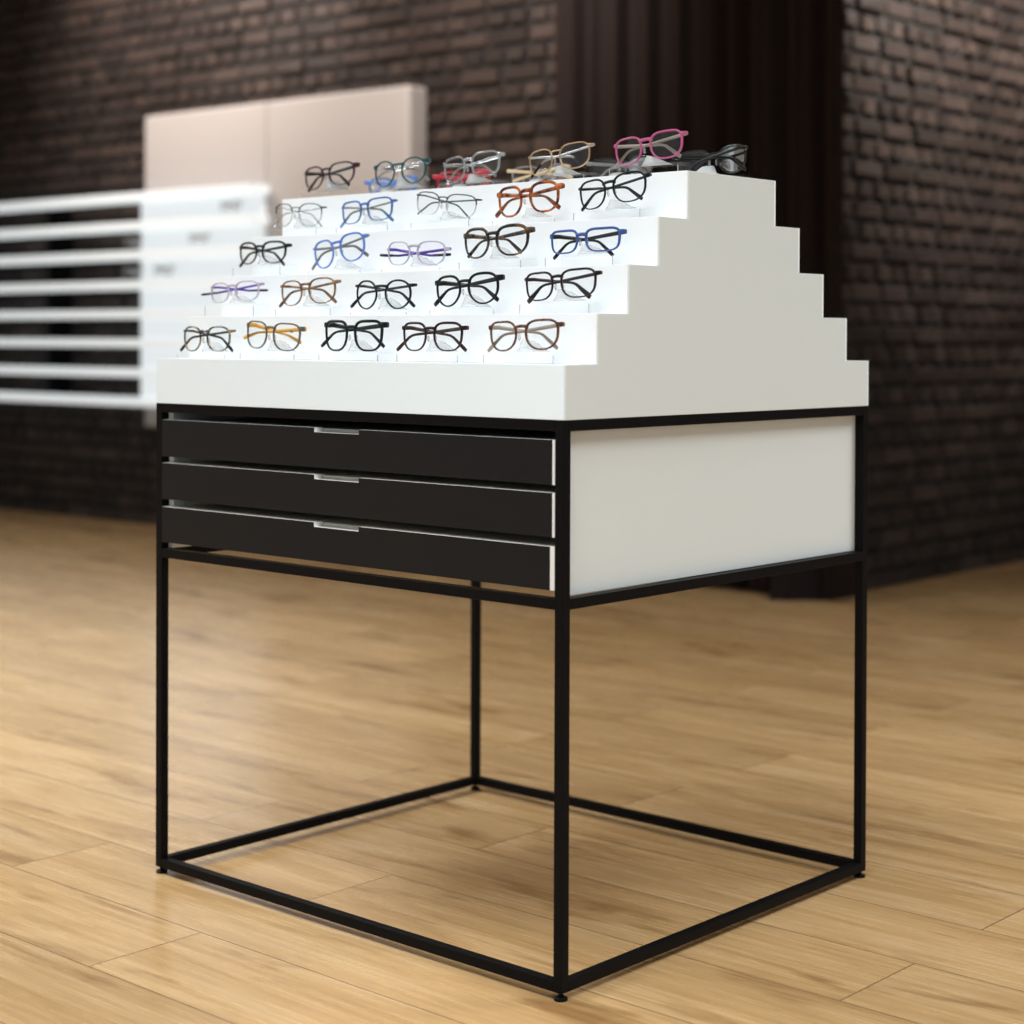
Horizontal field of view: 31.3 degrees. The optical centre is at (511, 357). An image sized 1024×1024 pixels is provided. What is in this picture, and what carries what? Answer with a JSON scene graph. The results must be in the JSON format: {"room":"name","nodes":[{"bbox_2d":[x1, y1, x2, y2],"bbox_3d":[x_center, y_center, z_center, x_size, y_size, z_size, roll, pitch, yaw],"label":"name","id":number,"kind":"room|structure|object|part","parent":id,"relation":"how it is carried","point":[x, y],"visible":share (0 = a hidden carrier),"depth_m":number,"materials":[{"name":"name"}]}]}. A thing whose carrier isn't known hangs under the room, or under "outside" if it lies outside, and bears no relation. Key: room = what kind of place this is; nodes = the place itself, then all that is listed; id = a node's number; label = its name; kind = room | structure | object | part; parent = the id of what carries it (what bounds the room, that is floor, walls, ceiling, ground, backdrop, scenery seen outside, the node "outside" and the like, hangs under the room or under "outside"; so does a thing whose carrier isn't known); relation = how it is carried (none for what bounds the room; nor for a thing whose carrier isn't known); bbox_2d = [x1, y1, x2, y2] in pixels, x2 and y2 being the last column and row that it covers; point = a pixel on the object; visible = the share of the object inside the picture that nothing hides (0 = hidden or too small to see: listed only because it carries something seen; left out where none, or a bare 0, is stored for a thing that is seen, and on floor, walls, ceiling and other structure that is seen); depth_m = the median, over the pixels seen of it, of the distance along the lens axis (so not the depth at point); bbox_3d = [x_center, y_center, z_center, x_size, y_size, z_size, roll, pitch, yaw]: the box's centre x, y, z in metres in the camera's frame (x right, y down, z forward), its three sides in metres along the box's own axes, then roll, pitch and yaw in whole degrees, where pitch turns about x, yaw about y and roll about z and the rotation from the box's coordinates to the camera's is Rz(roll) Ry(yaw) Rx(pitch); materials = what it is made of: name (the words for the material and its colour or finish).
{"room":"shop","nodes":[
{"label":"shop","id":0,"kind":"room"},
{"bbox_2d":[0,0,769,591],"bbox_3d":[-0.889,-0.741,7.685,5.206,3.004,0.213,1,1,40],"label":"wall","id":1,"kind":"structure","parent":0,"point":[80,80],"depth_m":8.26,"materials":[{"name":"brown brick"}]},
{"bbox_2d":[145,85,426,427],"bbox_3d":[-0.971,-0.368,7.556,1.601,1.365,0.111,1,1,40],"label":"board","id":2,"kind":"object","parent":1,"relation":"attached to","point":[273,144],"visible":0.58,"depth_m":7.42,"materials":[{"name":"grey"}]},
{"bbox_2d":[0,184,268,406],"bbox_3d":[-1.829,-0.250,8.197,2.215,0.940,0.235,1,1,40],"label":"shelf rack","id":3,"kind":"object","parent":2,"relation":"attached to","point":[168,217],"visible":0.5,"depth_m":7.93,"materials":[{"name":"grey"}]},
{"bbox_3d":[-1.871,0.189,8.154,2.215,0.036,0.108,1,1,40],"label":"shelf","id":4,"kind":"part","parent":3,"relation":"part of","materials":[{"name":"grey"}]},
{"bbox_3d":[-1.871,0.064,8.152,2.215,0.036,0.108,1,1,40],"label":"shelf","id":5,"kind":"part","parent":3,"relation":"part of","materials":[{"name":"grey"}]},
{"bbox_3d":[-1.870,-0.065,8.151,2.215,0.036,0.108,1,1,40],"label":"shelf","id":6,"kind":"part","parent":3,"relation":"part of","materials":[{"name":"grey"}]},
{"bbox_3d":[-1.870,-0.190,8.149,2.215,0.036,0.108,1,1,40],"label":"shelf","id":7,"kind":"part","parent":3,"relation":"part of","materials":[{"name":"grey"}]},
{"bbox_3d":[-1.869,-0.316,8.148,2.215,0.036,0.108,1,1,40],"label":"shelf","id":8,"kind":"part","parent":3,"relation":"part of","materials":[{"name":"grey"}]},
{"bbox_3d":[-1.869,-0.445,8.147,2.215,0.036,0.108,1,1,40],"label":"shelf","id":9,"kind":"part","parent":3,"relation":"part of","materials":[{"name":"grey"}]},
{"bbox_3d":[-1.869,-0.570,8.145,2.215,0.036,0.108,1,1,40],"label":"shelf","id":10,"kind":"part","parent":3,"relation":"part of","materials":[{"name":"grey"}]},
{"bbox_3d":[-1.868,-0.695,8.144,2.215,0.036,0.108,1,1,40],"label":"shelf","id":11,"kind":"part","parent":3,"relation":"part of","materials":[{"name":"grey"}]},
{"bbox_3d":[-1.317,-0.248,7.764,0.795,0.930,0.021,1,1,40],"label":"backlit panel","id":12,"kind":"part","parent":3,"relation":"part of","materials":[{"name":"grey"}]},
{"bbox_3d":[-1.156,-0.601,7.528,0.120,0.043,0.035,1,1,40],"label":"acrylic riser","id":13,"kind":"object","parent":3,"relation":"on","visible":0},
{"bbox_2d":[220,200,242,210],"bbox_3d":[-1.156,-0.623,7.528,0.135,0.042,0.024,1,1,40],"label":"eyeglasses","id":14,"kind":"object","parent":13,"relation":"on","point":[221,203],"visible":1,"depth_m":7.52,"materials":[{"name":"grey"}]},
{"bbox_3d":[-1.644,-0.353,7.945,0.120,0.043,0.035,1,1,40],"label":"acrylic riser","id":15,"kind":"object","parent":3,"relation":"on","visible":0},
{"bbox_2d":[123,266,143,275],"bbox_3d":[-1.644,-0.375,7.945,0.135,0.042,0.025,1,1,40],"label":"eyeglasses","id":16,"kind":"object","parent":15,"relation":"on","point":[129,268],"visible":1,"depth_m":7.94,"materials":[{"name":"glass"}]},
{"bbox_3d":[-1.309,-0.478,7.659,0.120,0.043,0.035,1,1,40],"label":"acrylic riser","id":17,"kind":"object","parent":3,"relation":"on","visible":0},
{"bbox_2d":[189,233,210,242],"bbox_3d":[-1.309,-0.500,7.659,0.135,0.042,0.024,1,1,40],"label":"eyeglasses","id":18,"kind":"object","parent":17,"relation":"on","point":[195,235],"visible":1,"depth_m":7.65,"materials":[{"name":"beige"}]},
{"bbox_3d":[-1.644,-0.482,7.944,0.120,0.043,0.035,1,1,40],"label":"acrylic riser","id":19,"kind":"object","parent":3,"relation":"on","visible":0},
{"bbox_2d":[124,236,143,245],"bbox_3d":[-1.644,-0.504,7.944,0.135,0.042,0.025,1,1,40],"label":"eyeglasses","id":20,"kind":"object","parent":19,"relation":"on","point":[129,239],"visible":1,"depth_m":7.94,"materials":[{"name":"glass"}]},
{"bbox_3d":[-1.484,-0.351,7.809,0.120,0.043,0.035,1,1,40],"label":"acrylic riser","id":21,"kind":"object","parent":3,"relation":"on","visible":0},
{"bbox_2d":[154,265,174,274],"bbox_3d":[-1.484,-0.373,7.809,0.135,0.042,0.025,1,1,40],"label":"eyeglasses","id":22,"kind":"object","parent":21,"relation":"on","point":[160,267],"visible":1,"depth_m":7.80,"materials":[{"name":"grey plastic"}]},
{"bbox_3d":[-1.279,-0.372,7.818,0.791,1.365,0.111,1,1,40],"label":"board panel","id":23,"kind":"part","parent":2,"relation":"part of","materials":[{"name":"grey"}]},
{"bbox_3d":[-0.668,-0.365,7.299,0.808,1.365,0.111,1,1,40],"label":"board panel","id":24,"kind":"part","parent":2,"relation":"part of","materials":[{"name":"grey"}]},
{"bbox_2d":[0,508,1023,1023],"bbox_3d":[0.721,0.836,3.883,13.100,0.060,13.200,1,1,42],"label":"floor","id":25,"kind":"structure","parent":0,"point":[291,698],"depth_m":3.39,"materials":[{"name":"brown wood"}]},
{"bbox_2d":[156,403,867,1001],"bbox_3d":[-0.002,0.444,2.875,0.843,0.740,0.743,1,1,42],"label":"display table","id":26,"kind":"object","parent":25,"relation":"on","point":[568,508],"visible":0.93,"depth_m":2.60,"materials":[{"name":"black metal"}]},
{"bbox_3d":[-0.551,0.437,2.881,0.014,0.730,0.014,1,1,42],"label":"leg","id":27,"kind":"part","parent":26,"relation":"part of","materials":[{"name":"black metal"}]},
{"bbox_3d":[-0.308,0.304,3.149,0.014,0.014,0.710,1,1,42],"label":"rail","id":28,"kind":"part","parent":26,"relation":"part of","materials":[{"name":"black metal"}]},
{"bbox_3d":[-0.299,0.191,3.139,0.010,0.212,0.710,1,1,42],"label":"panel","id":29,"kind":"part","parent":26,"relation":"part of","materials":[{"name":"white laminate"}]},
{"bbox_3d":[-0.310,0.792,3.154,0.014,0.014,0.710,1,1,42],"label":"rail","id":30,"kind":"part","parent":26,"relation":"part of","materials":[{"name":"black metal"}]},
{"bbox_3d":[-0.245,0.798,2.609,0.811,0.014,0.014,1,1,42],"label":"rail","id":31,"kind":"part","parent":26,"relation":"part of","materials":[{"name":"black metal"}]},
{"bbox_3d":[-0.243,0.310,2.604,0.811,0.014,0.014,1,1,42],"label":"rail","id":32,"kind":"part","parent":26,"relation":"part of","materials":[{"name":"black metal"}]},
{"bbox_3d":[-0.242,0.265,2.604,0.809,0.056,0.016,1,1,42],"label":"drawer","id":33,"kind":"part","parent":26,"relation":"part of","materials":[{"name":"black laminate"}]},
{"bbox_3d":[-0.242,0.197,2.603,0.809,0.057,0.016,1,1,42],"label":"drawer","id":34,"kind":"part","parent":26,"relation":"part of","materials":[{"name":"black laminate"}]},
{"bbox_3d":[-0.242,0.130,2.603,0.809,0.057,0.016,1,1,42],"label":"drawer","id":35,"kind":"part","parent":26,"relation":"part of","materials":[{"name":"black laminate"}]},
{"bbox_3d":[-0.242,0.083,2.602,0.811,0.014,0.014,1,1,42],"label":"rail","id":36,"kind":"part","parent":26,"relation":"part of","materials":[{"name":"black metal"}]},
{"bbox_3d":[-0.012,0.263,2.864,0.770,0.053,0.679,1,1,42],"label":"drawer","id":37,"kind":"part","parent":26,"relation":"part of","materials":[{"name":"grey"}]},
{"bbox_3d":[-0.011,0.195,2.862,0.774,0.054,0.679,1,1,42],"label":"drawer","id":38,"kind":"part","parent":26,"relation":"part of","materials":[{"name":"grey wood"}]},
{"bbox_3d":[-0.010,0.128,2.861,0.774,0.054,0.679,1,1,42],"label":"drawer","id":39,"kind":"part","parent":26,"relation":"part of","materials":[{"name":"grey wood"}]},
{"bbox_3d":[-0.067,0.433,3.420,0.014,0.730,0.014,1,1,42],"label":"leg","id":40,"kind":"part","parent":26,"relation":"part of","materials":[{"name":"black metal"}]},
{"bbox_2d":[156,170,868,419],"bbox_3d":[0.000,-0.094,2.870,0.839,0.335,0.740,1,1,42],"label":"display","id":41,"kind":"object","parent":26,"relation":"on","point":[704,305],"visible":0.98,"depth_m":2.60,"materials":[{"name":"white"}]},
{"bbox_2d":[299,179,348,197],"bbox_3d":[-0.300,-0.280,3.038,0.035,0.031,0.124,0,1,-45],"label":"acrylic riser","id":42,"kind":"object","parent":41,"relation":"on","point":[329,185],"visible":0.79,"depth_m":3.03,"materials":[{"name":"clear plastic"}]},
{"bbox_2d":[305,161,359,192],"bbox_3d":[-0.301,-0.299,3.038,0.023,0.047,0.138,0,1,-43],"label":"eyeglasses","id":43,"kind":"object","parent":42,"relation":"on","point":[354,165],"visible":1,"depth_m":3.03,"materials":[{"name":"black plastic"}]},
{"bbox_3d":[-0.246,0.040,2.597,0.838,0.070,0.003,1,1,42],"label":"panel","id":44,"kind":"part","parent":41,"relation":"part of","materials":[{"name":"white"}]},
{"bbox_3d":[-0.203,-0.028,2.645,0.838,0.066,0.003,1,1,42],"label":"lit tier panel","id":45,"kind":"part","parent":41,"relation":"part of","materials":[{"name":"white plastic"}]},
{"bbox_2d":[369,176,421,192],"bbox_3d":[-0.175,-0.276,2.925,0.112,0.028,0.035,1,1,39],"label":"acrylic riser","id":46,"kind":"object","parent":41,"relation":"on","point":[401,183],"visible":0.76,"depth_m":2.92,"materials":[{"name":"clear plastic"}]},
{"bbox_2d":[370,157,430,188],"bbox_3d":[-0.180,-0.295,2.927,0.128,0.046,0.021,1,1,41],"label":"eyeglasses","id":47,"kind":"object","parent":46,"relation":"on","point":[425,161],"visible":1,"depth_m":2.92,"materials":[{"name":"teal"}]},
{"bbox_3d":[-0.159,-0.094,2.692,0.838,0.065,0.003,1,1,42],"label":"lit tier panel","id":48,"kind":"part","parent":41,"relation":"part of","materials":[{"name":"white"}]},
{"bbox_3d":[-0.116,-0.161,2.740,0.838,0.066,0.003,1,1,42],"label":"lit tier panel","id":49,"kind":"part","parent":41,"relation":"part of","materials":[{"name":"white plastic"}]},
{"bbox_2d":[438,174,493,187],"bbox_3d":[-0.060,-0.272,2.822,0.035,0.022,0.124,0,1,-45],"label":"acrylic riser","id":50,"kind":"object","parent":41,"relation":"on","point":[472,178],"visible":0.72,"depth_m":2.82,"materials":[{"name":"clear plastic"}]},
{"bbox_2d":[443,150,505,184],"bbox_3d":[-0.061,-0.292,2.822,0.023,0.049,0.134,0,1,-43],"label":"eyeglasses","id":51,"kind":"object","parent":50,"relation":"on","point":[503,154],"visible":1,"depth_m":2.82,"materials":[{"name":"clear glass"}]},
{"bbox_3d":[-0.072,-0.227,2.788,0.838,0.066,0.003,1,1,42],"label":"lit tier panel","id":52,"kind":"part","parent":41,"relation":"part of","materials":[{"name":"white plastic"}]},
{"bbox_2d":[523,166,583,181],"bbox_3d":[0.072,-0.271,2.704,0.035,0.023,0.124,0,1,-45],"label":"acrylic riser","id":53,"kind":"object","parent":41,"relation":"on","point":[559,171],"visible":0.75,"depth_m":2.70,"materials":[{"name":"clear plastic"}]},
{"bbox_2d":[528,141,594,178],"bbox_3d":[0.071,-0.291,2.704,0.022,0.049,0.132,0,1,-43],"label":"eyeglasses","id":54,"kind":"object","parent":53,"relation":"on","point":[589,145],"visible":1,"depth_m":2.70,"materials":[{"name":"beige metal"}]},
{"bbox_2d":[610,172,623,175],"bbox_3d":[0.166,-0.273,2.816,0.124,0.025,0.035,1,1,42],"label":"acrylic riser","id":55,"kind":"object","parent":41,"relation":"on","point":[616,173],"visible":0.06,"depth_m":2.81,"materials":[{"name":"clear plastic"}]},
{"bbox_2d":[586,155,652,176],"bbox_3d":[0.166,-0.289,2.816,0.133,0.041,0.024,1,1,42],"label":"eyeglasses","id":56,"kind":"object","parent":55,"relation":"on","point":[637,166],"visible":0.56,"depth_m":2.81,"materials":[{"name":"grey plastic"}]},
{"bbox_2d":[609,156,677,175],"bbox_3d":[0.196,-0.271,2.593,0.122,0.028,0.035,1,1,41],"label":"acrylic riser","id":57,"kind":"object","parent":41,"relation":"on","point":[649,160],"visible":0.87,"depth_m":2.59,"materials":[{"name":"clear plastic"}]},
{"bbox_2d":[614,129,687,168],"bbox_3d":[0.195,-0.295,2.592,0.128,0.050,0.022,1,1,43],"label":"eyeglasses","id":58,"kind":"object","parent":57,"relation":"on","point":[650,144],"visible":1,"depth_m":2.58,"materials":[{"name":"pink plastic"}]},
{"bbox_3d":[0.245,0.036,3.146,0.838,0.070,0.003,1,1,42],"label":"panel","id":59,"kind":"part","parent":41,"relation":"part of","materials":[{"name":"white"}]},
{"bbox_2d":[696,166,717,173],"bbox_3d":[0.293,-0.271,2.703,0.124,0.025,0.035,1,1,42],"label":"acrylic riser","id":60,"kind":"object","parent":41,"relation":"on","point":[707,169],"visible":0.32,"depth_m":2.69,"materials":[{"name":"clear plastic"}]},
{"bbox_2d":[672,144,747,172],"bbox_3d":[0.293,-0.290,2.704,0.135,0.046,0.023,1,1,44],"label":"eyeglasses","id":61,"kind":"object","parent":60,"relation":"on","point":[737,156],"visible":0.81,"depth_m":2.69,"materials":[{"name":"grey plastic"}]},
{"bbox_3d":[0.071,-0.229,2.947,0.838,0.066,0.003,1,1,42],"label":"lit tier panel","id":62,"kind":"part","parent":41,"relation":"part of","materials":[{"name":"white plastic"}]},
{"bbox_3d":[0.114,-0.163,2.996,0.838,0.066,0.003,1,1,42],"label":"lit tier panel","id":63,"kind":"part","parent":41,"relation":"part of","materials":[{"name":"white plastic"}]},
{"bbox_3d":[0.158,-0.097,3.046,0.838,0.065,0.003,1,1,42],"label":"lit tier panel","id":64,"kind":"part","parent":41,"relation":"part of","materials":[{"name":"white plastic"}]},
{"bbox_3d":[0.202,-0.032,3.096,0.838,0.066,0.003,1,1,42],"label":"lit tier panel","id":65,"kind":"part","parent":41,"relation":"part of","materials":[{"name":"white plastic"}]},
{"bbox_3d":[0.043,-0.274,2.926,0.124,0.024,0.035,1,1,42],"label":"acrylic riser","id":66,"kind":"object","parent":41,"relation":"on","visible":0},
{"bbox_2d":[507,163,572,182],"bbox_3d":[0.044,-0.290,2.925,0.135,0.038,0.024,1,1,42],"label":"eyeglasses","id":67,"kind":"object","parent":66,"relation":"on","point":[552,170],"visible":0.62,"depth_m":2.92,"materials":[{"name":"beige plastic"}]},
{"bbox_3d":[-0.208,-0.277,3.152,0.120,0.024,0.035,1,1,42],"label":"acrylic riser","id":68,"kind":"object","parent":41,"relation":"on","visible":0},
{"bbox_2d":[364,175,417,192],"bbox_3d":[-0.206,-0.292,3.152,0.130,0.041,0.022,1,1,44],"label":"eyeglasses","id":69,"kind":"object","parent":68,"relation":"on","point":[412,177],"visible":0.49,"depth_m":3.16,"materials":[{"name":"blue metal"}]},
{"bbox_3d":[-0.083,-0.275,3.040,0.124,0.024,0.035,1,1,42],"label":"acrylic riser","id":70,"kind":"object","parent":41,"relation":"on","visible":0},
{"bbox_2d":[432,169,490,187],"bbox_3d":[-0.083,-0.291,3.040,0.131,0.042,0.024,1,1,42],"label":"eyeglasses","id":71,"kind":"object","parent":70,"relation":"on","point":[481,172],"visible":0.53,"depth_m":3.04,"materials":[{"name":"red plastic"}]},
{"label":"acrylic riser","id":72,"kind":"object","parent":41,"relation":"on","visible":0},
{"bbox_2d":[550,226,626,259],"bbox_3d":[0.102,-0.156,2.496,0.137,0.041,0.025,-1,0,44],"label":"eyeglasses","id":73,"kind":"object","parent":72,"relation":"on","point":[619,232],"visible":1,"depth_m":2.49,"materials":[{"name":"blue plastic"}]},
{"label":"acrylic riser","id":74,"kind":"object","parent":41,"relation":"on","visible":0},
{"bbox_2d":[524,267,602,303],"bbox_3d":[0.066,-0.095,2.441,0.135,0.047,0.023,1,1,45],"label":"eyeglasses","id":75,"kind":"object","parent":74,"relation":"on","point":[551,280],"visible":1,"depth_m":2.43,"materials":[{"name":"black plastic"}]},
{"bbox_3d":[-0.105,-0.009,2.510,0.112,0.031,0.035,1,1,39],"label":"acrylic riser","id":76,"kind":"object","parent":41,"relation":"on","visible":0},
{"bbox_2d":[396,321,468,351],"bbox_3d":[-0.110,-0.028,2.512,0.130,0.042,0.023,1,1,39],"label":"eyeglasses","id":77,"kind":"object","parent":76,"relation":"on","point":[425,330],"visible":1,"depth_m":2.50,"materials":[{"name":"black plastic"}]},
{"bbox_3d":[0.019,-0.008,2.399,0.120,0.032,0.035,1,1,40],"label":"acrylic riser","id":78,"kind":"object","parent":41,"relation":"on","visible":0},
{"bbox_2d":[487,318,564,351],"bbox_3d":[0.017,-0.028,2.398,0.128,0.045,0.022,1,1,42],"label":"eyeglasses","id":79,"kind":"object","parent":78,"relation":"on","point":[515,329],"visible":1,"depth_m":2.39,"materials":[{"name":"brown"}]},
{"bbox_3d":[0.143,-0.206,2.547,0.124,0.029,0.035,1,1,45],"label":"acrylic riser","id":80,"kind":"object","parent":41,"relation":"on","visible":0},
{"bbox_2d":[578,171,651,211],"bbox_3d":[0.141,-0.231,2.547,0.022,0.052,0.132,0,1,-44],"label":"eyeglasses","id":81,"kind":"object","parent":80,"relation":"on","point":[614,187],"visible":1,"depth_m":2.54,"materials":[{"name":"black plastic"}]},
{"label":"acrylic riser","id":82,"kind":"object","parent":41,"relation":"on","visible":0},
{"bbox_2d":[463,223,534,258],"bbox_3d":[-0.021,-0.165,2.605,0.023,0.048,0.139,0,1,-44],"label":"eyeglasses","id":83,"kind":"object","parent":82,"relation":"on","point":[528,230],"visible":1,"depth_m":2.60,"materials":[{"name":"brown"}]},
{"bbox_3d":[-0.306,-0.079,2.775,0.118,0.031,0.035,1,1,39],"label":"acrylic riser","id":84,"kind":"object","parent":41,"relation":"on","visible":0},
{"bbox_2d":[279,277,340,307],"bbox_3d":[-0.308,-0.098,2.775,0.128,0.046,0.022,1,1,40],"label":"eyeglasses","id":85,"kind":"object","parent":84,"relation":"on","point":[309,288],"visible":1,"depth_m":2.77,"materials":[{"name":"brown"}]},
{"bbox_3d":[-0.223,-0.011,2.615,0.116,0.031,0.035,1,1,39],"label":"acrylic riser","id":86,"kind":"object","parent":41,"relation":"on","visible":0},
{"bbox_2d":[321,319,388,351],"bbox_3d":[-0.226,-0.031,2.616,0.130,0.046,0.023,1,1,38],"label":"eyeglasses","id":87,"kind":"object","parent":86,"relation":"on","point":[346,328],"visible":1,"depth_m":2.61,"materials":[{"name":"black plastic"}]},
{"label":"acrylic riser","id":88,"kind":"object","parent":41,"relation":"on","visible":0},
{"bbox_2d":[417,191,482,218],"bbox_3d":[-0.097,-0.230,2.760,0.136,0.046,0.022,1,1,45],"label":"eyeglasses","id":89,"kind":"object","parent":88,"relation":"on","point":[419,194],"visible":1,"depth_m":2.76,"materials":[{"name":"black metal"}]},
{"bbox_3d":[-0.434,-0.082,2.891,0.116,0.035,0.035,1,1,40],"label":"acrylic riser","id":90,"kind":"object","parent":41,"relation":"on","visible":0},
{"bbox_2d":[201,280,267,302],"bbox_3d":[-0.441,-0.103,2.894,0.153,0.035,0.021,1,1,42],"label":"eyeglasses","id":91,"kind":"object","parent":90,"relation":"on","point":[213,286],"visible":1,"depth_m":2.88,"materials":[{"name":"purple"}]},
{"label":"acrylic riser","id":92,"kind":"object","parent":41,"relation":"on","visible":0},
{"bbox_2d":[273,203,326,226],"bbox_3d":[-0.347,-0.231,2.984,0.130,0.042,0.021,1,1,45],"label":"eyeglasses","id":93,"kind":"object","parent":92,"relation":"on","point":[277,207],"visible":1,"depth_m":2.98,"materials":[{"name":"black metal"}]},
{"bbox_3d":[-0.059,-0.074,2.555,0.120,0.028,0.035,1,1,40],"label":"acrylic riser","id":94,"kind":"object","parent":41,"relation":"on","visible":0},
{"bbox_2d":[434,271,504,306],"bbox_3d":[-0.062,-0.095,2.554,0.128,0.049,0.022,1,1,42],"label":"eyeglasses","id":95,"kind":"object","parent":94,"relation":"on","point":[458,285],"visible":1,"depth_m":2.55,"materials":[{"name":"black plastic"}]},
{"label":"acrylic riser","id":96,"kind":"object","parent":41,"relation":"on","visible":0},
{"bbox_2d":[180,326,235,351],"bbox_3d":[-0.474,-0.028,2.837,0.130,0.040,0.021,1,1,43],"label":"eyeglasses","id":97,"kind":"object","parent":96,"relation":"on","point":[200,332],"visible":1,"depth_m":2.83,"materials":[{"name":"grey"}]},
{"bbox_3d":[0.027,-0.205,2.651,0.118,0.024,0.035,1,1,40],"label":"acrylic riser","id":98,"kind":"object","parent":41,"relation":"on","visible":0},
{"bbox_2d":[495,180,564,217],"bbox_3d":[0.024,-0.229,2.651,0.128,0.051,0.022,1,1,42],"label":"eyeglasses","id":99,"kind":"object","parent":98,"relation":"on","point":[558,186],"visible":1,"depth_m":2.64,"materials":[{"name":"orange plastic"}]},
{"label":"acrylic riser","id":100,"kind":"object","parent":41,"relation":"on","visible":0},
{"bbox_2d":[243,320,306,350],"bbox_3d":[-0.356,-0.032,2.732,0.135,0.046,0.022,1,1,43],"label":"eyeglasses","id":101,"kind":"object","parent":100,"relation":"on","point":[269,329],"visible":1,"depth_m":2.72,"materials":[{"name":"brown"}]},
{"bbox_3d":[-0.184,-0.074,2.666,0.112,0.026,0.035,1,1,39],"label":"acrylic riser","id":102,"kind":"object","parent":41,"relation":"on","visible":0},
{"bbox_2d":[350,279,416,309],"bbox_3d":[-0.188,-0.091,2.668,0.130,0.043,0.023,1,1,39],"label":"eyeglasses","id":103,"kind":"object","parent":102,"relation":"on","point":[377,288],"visible":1,"depth_m":2.66,"materials":[{"name":"black plastic"}]},
{"label":"acrylic riser","id":104,"kind":"object","parent":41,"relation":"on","visible":0},
{"bbox_2d":[380,241,450,264],"bbox_3d":[-0.144,-0.154,2.716,0.141,0.036,0.024,2,2,41],"label":"eyeglasses","id":105,"kind":"object","parent":104,"relation":"on","point":[408,252],"visible":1,"depth_m":2.71,"materials":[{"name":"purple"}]},
{"bbox_3d":[-0.262,-0.140,2.823,0.114,0.022,0.035,1,1,40],"label":"acrylic riser","id":106,"kind":"object","parent":41,"relation":"on","visible":0},
{"bbox_2d":[311,232,369,270],"bbox_3d":[-0.267,-0.164,2.824,0.123,0.057,0.021,1,1,42],"label":"eyeglasses","id":107,"kind":"object","parent":106,"relation":"on","point":[332,248],"visible":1,"depth_m":2.82,"materials":[{"name":"blue plastic"}]},
{"bbox_3d":[-0.398,-0.148,2.944,0.124,0.034,0.035,1,1,45],"label":"acrylic riser","id":108,"kind":"object","parent":41,"relation":"on","visible":0},
{"bbox_2d":[239,240,291,267],"bbox_3d":[-0.399,-0.166,2.943,0.022,0.041,0.131,0,1,-44],"label":"eyeglasses","id":109,"kind":"object","parent":108,"relation":"on","point":[285,245],"visible":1,"depth_m":2.94,"materials":[{"name":"black plastic"}]},
{"bbox_3d":[0.064,0.445,2.330,0.014,0.730,0.014,1,1,42],"label":"leg","id":110,"kind":"part","parent":26,"relation":"part of","materials":[{"name":"black metal"}]},
{"bbox_3d":[0.239,0.794,3.149,0.811,0.014,0.014,1,1,42],"label":"rail","id":111,"kind":"part","parent":26,"relation":"part of","materials":[{"name":"black metal"}]},
{"bbox_3d":[0.297,0.199,2.606,0.010,0.212,0.710,1,1,42],"label":"panel","id":112,"kind":"part","parent":26,"relation":"part of","materials":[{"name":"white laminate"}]},
{"bbox_3d":[0.304,0.800,2.604,0.014,0.014,0.710,1,1,42],"label":"rail","id":113,"kind":"part","parent":26,"relation":"part of","materials":[{"name":"black metal"}]},
{"bbox_3d":[0.306,0.312,2.599,0.014,0.014,0.710,1,1,42],"label":"rail","id":114,"kind":"part","parent":26,"relation":"part of","materials":[{"name":"black metal"}]},
{"bbox_3d":[0.307,0.085,2.596,0.014,0.014,0.710,1,1,42],"label":"rail","id":115,"kind":"part","parent":26,"relation":"part of","materials":[{"name":"black metal"}]},
{"bbox_3d":[0.547,0.441,2.870,0.014,0.730,0.014,1,1,42],"label":"leg","id":116,"kind":"part","parent":26,"relation":"part of","materials":[{"name":"black metal"}]},
{"bbox_2d":[843,0,1023,589],"bbox_3d":[2.516,-0.729,7.728,0.213,3.004,4.666,1,1,42],"label":"wall","id":117,"kind":"structure","parent":0,"point":[933,163],"depth_m":6.47,"materials":[{"name":"brown brick"}]},
{"bbox_3d":[0.732,-2.234,3.850,13.100,0.080,13.200,1,1,42],"label":"ceiling","id":118,"kind":"structure","parent":0,"visible":0},
{"bbox_2d":[555,0,854,600],"bbox_3d":[0.595,-0.708,6.213,1.319,2.976,0.262,1,1,33],"label":"curtain","id":119,"kind":"object","parent":118,"relation":"hanging from","point":[766,77],"visible":0.34,"depth_m":6.08,"materials":[{"name":"black fabric"}]},
{"label":"acrylic riser","id":120,"kind":"object","parent":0,"visible":0},
{"bbox_2d":[340,196,397,227],"bbox_3d":[-0.227,-0.228,2.876,0.128,0.046,0.021,1,1,44],"label":"eyeglasses","id":121,"kind":"object","parent":120,"relation":"on","point":[392,201],"visible":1,"depth_m":2.87,"materials":[{"name":"blue plastic"}]}
]}

